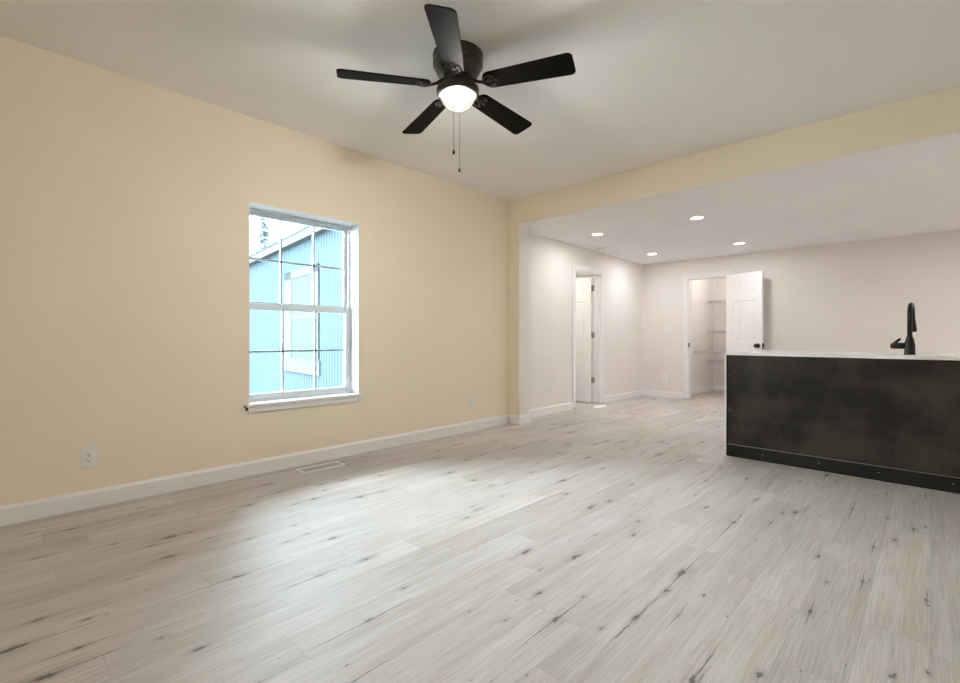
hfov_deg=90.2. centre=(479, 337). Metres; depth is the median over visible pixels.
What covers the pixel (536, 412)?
baseboard
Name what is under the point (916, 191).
ceiling
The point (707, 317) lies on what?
wall
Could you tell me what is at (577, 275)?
wall
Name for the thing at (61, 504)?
baseboard
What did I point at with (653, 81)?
ceiling
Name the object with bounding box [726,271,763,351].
door
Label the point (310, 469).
floor vent
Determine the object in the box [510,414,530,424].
baseboard
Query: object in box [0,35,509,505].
wall
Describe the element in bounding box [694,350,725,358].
wire shelf
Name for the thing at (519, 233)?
wall
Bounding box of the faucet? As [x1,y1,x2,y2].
[890,302,916,354]
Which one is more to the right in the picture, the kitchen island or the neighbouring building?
the kitchen island
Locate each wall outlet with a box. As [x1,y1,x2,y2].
[80,445,97,467]
[469,396,473,407]
[549,386,552,395]
[662,374,666,381]
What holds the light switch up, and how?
attached to the wall at (855, 296)
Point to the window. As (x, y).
(269, 401)
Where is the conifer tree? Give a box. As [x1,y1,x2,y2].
[250,218,271,252]
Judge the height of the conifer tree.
6.018 m
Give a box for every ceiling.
[0,0,959,200]
[529,140,959,264]
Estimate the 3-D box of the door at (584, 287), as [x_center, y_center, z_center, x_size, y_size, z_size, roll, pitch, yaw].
[1.556,0.028,7.998,0.790,2.030,0.046,0,0,43]
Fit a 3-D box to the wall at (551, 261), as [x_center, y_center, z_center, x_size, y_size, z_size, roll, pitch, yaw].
[1.680,-0.195,7.507,0.140,2.500,3.913,0,0,43]
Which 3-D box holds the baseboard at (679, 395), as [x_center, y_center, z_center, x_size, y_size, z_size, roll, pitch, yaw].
[5.322,1.000,6.559,6.460,0.110,0.015,0,0,43]
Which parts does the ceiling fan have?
blade, blade, blade, pull chain, lamp shade, pull chain, blade, blade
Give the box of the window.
[244,201,362,412]
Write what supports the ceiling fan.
hanging from the ceiling at (653, 81)
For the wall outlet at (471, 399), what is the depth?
5.43 m
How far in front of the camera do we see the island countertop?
3.84 m
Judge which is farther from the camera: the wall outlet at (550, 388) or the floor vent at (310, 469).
the wall outlet at (550, 388)
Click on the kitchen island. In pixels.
(897, 421)
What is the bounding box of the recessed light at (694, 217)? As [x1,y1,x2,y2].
[689,216,704,219]
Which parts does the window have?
sash, sash, sill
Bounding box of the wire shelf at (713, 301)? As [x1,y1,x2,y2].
[708,300,725,303]
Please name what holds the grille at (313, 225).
attached to the window
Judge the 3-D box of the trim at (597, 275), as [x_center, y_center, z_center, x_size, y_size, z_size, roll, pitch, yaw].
[1.632,-0.024,7.445,0.156,2.129,0.906,0,0,43]
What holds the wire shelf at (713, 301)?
attached to the wall at (707, 317)
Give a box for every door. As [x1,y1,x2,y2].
[576,277,594,401]
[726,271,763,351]
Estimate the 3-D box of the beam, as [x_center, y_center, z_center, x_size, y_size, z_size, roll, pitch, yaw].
[2.761,-1.548,3.804,6.405,0.309,0.190,0,0,43]
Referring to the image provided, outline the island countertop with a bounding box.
[725,350,959,360]
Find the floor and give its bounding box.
[0,390,959,682]
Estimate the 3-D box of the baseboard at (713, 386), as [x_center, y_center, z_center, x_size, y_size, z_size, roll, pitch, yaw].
[4.575,1.000,8.703,1.190,0.110,1.800,0,0,43]
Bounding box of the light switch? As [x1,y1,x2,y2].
[664,327,670,332]
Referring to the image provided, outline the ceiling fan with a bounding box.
[336,4,575,171]
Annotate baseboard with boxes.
[0,414,509,525]
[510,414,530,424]
[529,390,642,417]
[642,389,682,398]
[692,384,723,394]
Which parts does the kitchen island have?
panel, board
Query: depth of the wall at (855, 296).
6.82 m
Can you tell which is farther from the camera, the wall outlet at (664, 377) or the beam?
the wall outlet at (664, 377)
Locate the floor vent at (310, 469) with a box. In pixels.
[296,461,345,473]
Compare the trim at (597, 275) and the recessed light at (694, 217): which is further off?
the trim at (597, 275)
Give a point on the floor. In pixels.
(620, 541)
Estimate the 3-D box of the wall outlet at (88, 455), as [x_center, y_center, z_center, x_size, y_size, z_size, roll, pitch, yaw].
[-2.426,0.737,2.966,0.009,0.128,0.084,0,0,43]
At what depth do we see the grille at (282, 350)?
4.22 m
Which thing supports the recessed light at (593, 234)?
in the ceiling at (916, 191)
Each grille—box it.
[250,221,342,304]
[250,311,344,391]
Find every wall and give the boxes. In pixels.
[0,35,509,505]
[510,224,528,415]
[529,233,641,408]
[576,273,591,277]
[642,230,959,398]
[692,278,725,388]
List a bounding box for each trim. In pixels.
[572,264,603,407]
[683,271,731,398]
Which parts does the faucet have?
handle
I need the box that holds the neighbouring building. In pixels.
[250,226,343,393]
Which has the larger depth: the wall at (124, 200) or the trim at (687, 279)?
the trim at (687, 279)
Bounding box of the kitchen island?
[724,355,959,493]
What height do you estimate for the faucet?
0.400 m
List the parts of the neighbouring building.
pane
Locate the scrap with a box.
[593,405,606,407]
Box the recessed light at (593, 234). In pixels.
[591,233,603,235]
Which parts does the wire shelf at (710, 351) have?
rail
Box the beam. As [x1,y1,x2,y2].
[510,86,959,225]

